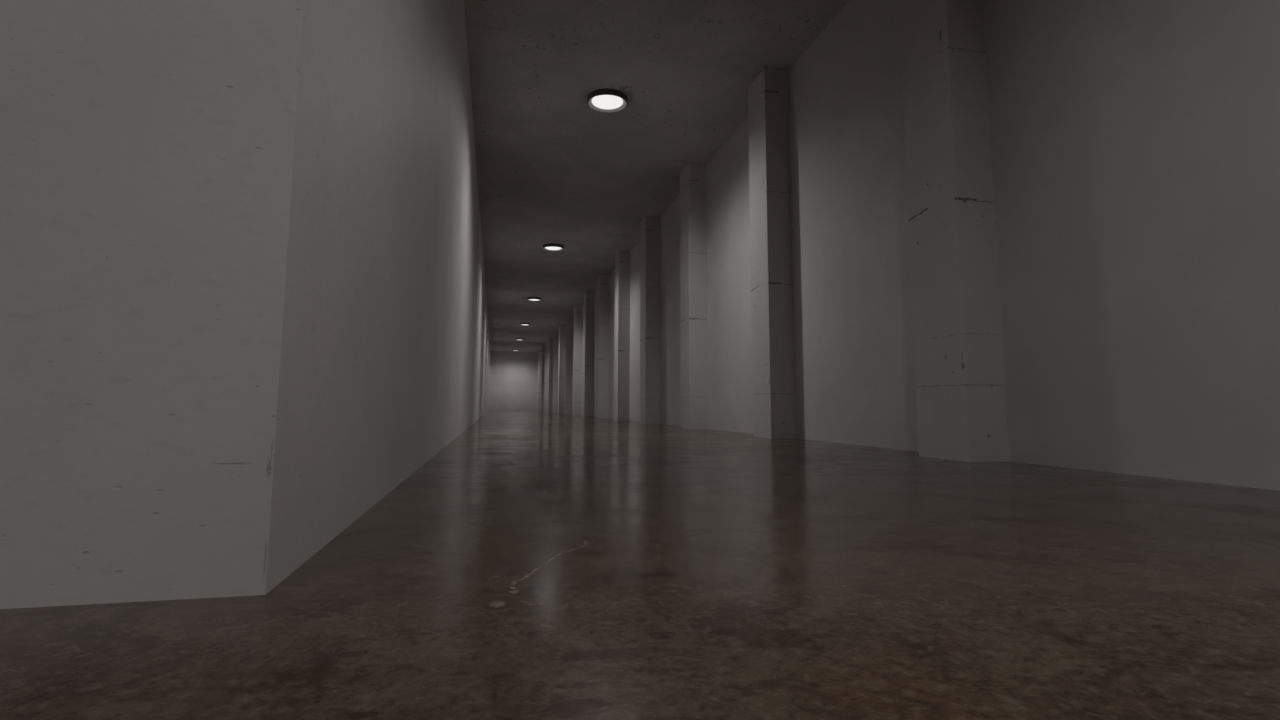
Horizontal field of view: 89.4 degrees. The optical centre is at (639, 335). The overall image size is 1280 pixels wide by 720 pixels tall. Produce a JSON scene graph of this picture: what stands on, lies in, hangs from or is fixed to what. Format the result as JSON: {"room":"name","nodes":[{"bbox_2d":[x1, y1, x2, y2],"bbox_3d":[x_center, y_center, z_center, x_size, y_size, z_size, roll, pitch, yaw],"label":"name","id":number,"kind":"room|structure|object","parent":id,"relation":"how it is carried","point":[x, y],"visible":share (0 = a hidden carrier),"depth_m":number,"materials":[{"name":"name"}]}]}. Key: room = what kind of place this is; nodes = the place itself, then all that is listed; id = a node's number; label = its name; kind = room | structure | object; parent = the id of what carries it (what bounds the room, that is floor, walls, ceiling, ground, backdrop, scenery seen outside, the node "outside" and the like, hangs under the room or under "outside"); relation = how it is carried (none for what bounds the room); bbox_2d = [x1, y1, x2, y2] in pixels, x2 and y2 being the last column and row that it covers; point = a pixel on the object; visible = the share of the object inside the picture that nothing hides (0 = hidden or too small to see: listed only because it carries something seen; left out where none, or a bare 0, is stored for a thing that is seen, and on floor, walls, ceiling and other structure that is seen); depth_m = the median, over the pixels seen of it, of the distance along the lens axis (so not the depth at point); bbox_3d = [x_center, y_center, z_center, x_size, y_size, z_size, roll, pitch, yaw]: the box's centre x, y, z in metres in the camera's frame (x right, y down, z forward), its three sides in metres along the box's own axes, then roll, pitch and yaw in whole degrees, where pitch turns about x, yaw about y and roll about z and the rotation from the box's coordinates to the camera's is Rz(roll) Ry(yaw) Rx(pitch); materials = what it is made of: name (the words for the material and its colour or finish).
{"room":"basement corridor","nodes":[
{"label":"basement corridor","id":0,"kind":"room"},
{"bbox_2d":[0,0,490,608],"bbox_3d":[-5.542,0.524,16.452,3.118,3.000,32.551,2,-6,-12],"label":"wall","id":1,"kind":"structure","parent":0,"point":[243,298],"depth_m":0.86,"materials":[{"name":"paint"}]},
{"bbox_2d":[489,351,538,410],"bbox_3d":[-6.337,2.337,32.979,3.068,3.000,0.250,2,-6,-12],"label":"wall","id":2,"kind":"structure","parent":0,"point":[513,375],"depth_m":32.83,"materials":[{"name":"paint"}]},
{"bbox_2d":[0,411,1279,719],"bbox_3d":[-3.364,1.722,12.404,6.186,0.250,41.600,2,-6,-12],"label":"floor","id":3,"kind":"structure","parent":0,"point":[539,565],"depth_m":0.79,"materials":[{"name":"concrete"}]},
{"bbox_2d":[464,0,848,351],"bbox_3d":[-3.353,-1.509,12.759,6.186,0.250,41.600,2,-6,-12],"label":"ceiling","id":4,"kind":"structure","parent":0,"point":[552,167],"depth_m":6.17,"materials":[{"name":"concrete"}]},
{"bbox_2d":[527,297,540,300],"bbox_3d":[-2.716,-0.926,16.621,0.360,0.060,0.360,2,-6,-12],"label":"ceiling light","id":5,"kind":"object","parent":4,"relation":"attached to","point":[528,298],"visible":1,"depth_m":16.53,"materials":[{"name":"paint"}]},
{"bbox_2d":[543,243,563,250],"bbox_3d":[-1.500,-1.518,11.197,0.360,0.060,0.360,2,-6,-12],"label":"ceiling light","id":6,"kind":"object","parent":4,"relation":"attached to","point":[550,246],"visible":1,"depth_m":11.11,"materials":[{"name":"paint"}]},
{"bbox_2d":[545,247,560,249],"bbox_3d":[-1.500,-1.503,11.196,0.280,0.030,0.280,2,-6,-12],"label":"diffuser","id":7,"kind":"object","parent":6,"relation":"attached to","point":[546,248],"depth_m":11.16,"materials":[{"name":"white plastic"}]},
{"bbox_2d":[587,89,626,112],"bbox_3d":[-0.294,-2.105,5.822,0.360,0.060,0.360,2,-6,-12],"label":"ceiling light","id":8,"kind":"object","parent":4,"relation":"attached to","point":[601,100],"visible":1,"depth_m":5.77,"materials":[{"name":"paint"}]},
{"bbox_2d":[592,95,622,108],"bbox_3d":[-0.294,-2.090,5.820,0.280,0.030,0.280,2,-6,-12],"label":"diffuser","id":9,"kind":"object","parent":8,"relation":"attached to","point":[598,101],"depth_m":5.78,"materials":[{"name":"white plastic"}]},
{"bbox_2d":[581,0,1279,490],"bbox_3d":[-0.462,0.187,13.223,0.250,3.000,41.100,2,-6,-12],"label":"wall","id":10,"kind":"structure","parent":0,"point":[1135,144],"depth_m":2.68,"materials":[{"name":"paint"}]},
{"bbox_2d":[537,350,540,410],"bbox_3d":[-4.975,2.266,32.290,0.211,3.000,0.360,2,-6,-12],"label":"pilaster","id":11,"kind":"object","parent":10,"relation":"attached to","point":[539,355],"visible":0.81,"depth_m":32.12,"materials":[{"name":"concrete"}]},
{"bbox_2d":[540,347,544,410],"bbox_3d":[-4.509,2.040,30.216,0.211,3.000,0.360,2,-6,-12],"label":"pilaster","id":12,"kind":"object","parent":10,"relation":"attached to","point":[543,348],"visible":0.54,"depth_m":30.06,"materials":[{"name":"concrete"}]},
{"bbox_2d":[544,342,548,411],"bbox_3d":[-4.044,1.814,28.142,0.211,3.000,0.360,2,-6,-12],"label":"pilaster","id":13,"kind":"object","parent":10,"relation":"attached to","point":[546,343],"visible":0.81,"depth_m":27.97,"materials":[{"name":"concrete"}]},
{"bbox_2d":[548,337,552,411],"bbox_3d":[-3.579,1.587,26.067,0.211,3.000,0.360,2,-6,-12],"label":"pilaster","id":14,"kind":"object","parent":10,"relation":"attached to","point":[550,360],"visible":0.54,"depth_m":25.90,"materials":[{"name":"concrete"}]},
{"bbox_2d":[552,331,558,412],"bbox_3d":[-3.113,1.361,23.993,0.211,3.000,0.360,2,-6,-12],"label":"pilaster","id":15,"kind":"object","parent":10,"relation":"attached to","point":[556,333],"visible":0.81,"depth_m":23.83,"materials":[{"name":"concrete"}]},
{"bbox_2d":[557,324,564,412],"bbox_3d":[-2.648,1.135,21.918,0.211,3.000,0.360,2,-6,-12],"label":"pilaster","id":16,"kind":"object","parent":10,"relation":"attached to","point":[561,356],"visible":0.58,"depth_m":21.75,"materials":[{"name":"concrete"}]},
{"bbox_2d":[564,316,573,413],"bbox_3d":[-2.183,0.908,19.844,0.211,3.000,0.360,2,-6,-12],"label":"pilaster","id":17,"kind":"object","parent":10,"relation":"attached to","point":[568,385],"visible":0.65,"depth_m":19.69,"materials":[{"name":"concrete"}]},
{"bbox_2d":[572,305,582,414],"bbox_3d":[-1.717,0.682,17.769,0.211,3.000,0.360,2,-6,-12],"label":"pilaster","id":18,"kind":"object","parent":10,"relation":"attached to","point":[578,309],"visible":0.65,"depth_m":17.61,"materials":[{"name":"concrete"}]},
{"bbox_2d":[582,292,593,415],"bbox_3d":[-1.252,0.456,15.695,0.211,3.000,0.360,2,-6,-12],"label":"pilaster","id":19,"kind":"object","parent":10,"relation":"attached to","point":[588,328],"visible":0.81,"depth_m":15.54,"materials":[{"name":"concrete"}]},
{"bbox_2d":[596,274,609,417],"bbox_3d":[-0.787,0.229,13.620,0.211,3.000,0.360,2,-6,-12],"label":"pilaster","id":20,"kind":"object","parent":10,"relation":"attached to","point":[603,280],"visible":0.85,"depth_m":13.46,"materials":[{"name":"concrete"}]},
{"bbox_2d":[614,250,629,419],"bbox_3d":[-0.321,0.003,11.546,0.211,3.000,0.360,2,-6,-12],"label":"pilaster","id":21,"kind":"object","parent":10,"relation":"attached to","point":[622,258],"visible":0.96,"depth_m":11.40,"materials":[{"name":"concrete"}]},
{"bbox_2d":[640,216,659,423],"bbox_3d":[0.144,-0.223,9.472,0.211,3.000,0.360,2,-6,-12],"label":"pilaster","id":22,"kind":"object","parent":10,"relation":"attached to","point":[650,226],"visible":0.88,"depth_m":9.33,"materials":[{"name":"concrete"}]},
{"bbox_2d":[680,163,707,428],"bbox_3d":[0.609,-0.450,7.397,0.211,3.000,0.360,2,-6,-12],"label":"pilaster","id":23,"kind":"object","parent":10,"relation":"attached to","point":[693,222],"visible":1,"depth_m":7.26,"materials":[{"name":"concrete"}]},
{"bbox_2d":[748,68,796,438],"bbox_3d":[1.075,-0.676,5.323,0.211,3.000,0.360,2,-6,-12],"label":"pilaster","id":24,"kind":"object","parent":10,"relation":"attached to","point":[772,307],"visible":1,"depth_m":5.19,"materials":[{"name":"concrete"}]},
{"bbox_2d":[899,0,1009,461],"bbox_3d":[1.540,-0.902,3.248,0.211,3.000,0.360,2,-6,-12],"label":"pilaster","id":25,"kind":"object","parent":10,"relation":"attached to","point":[959,353],"visible":1,"depth_m":3.09,"materials":[{"name":"concrete"}]}
]}

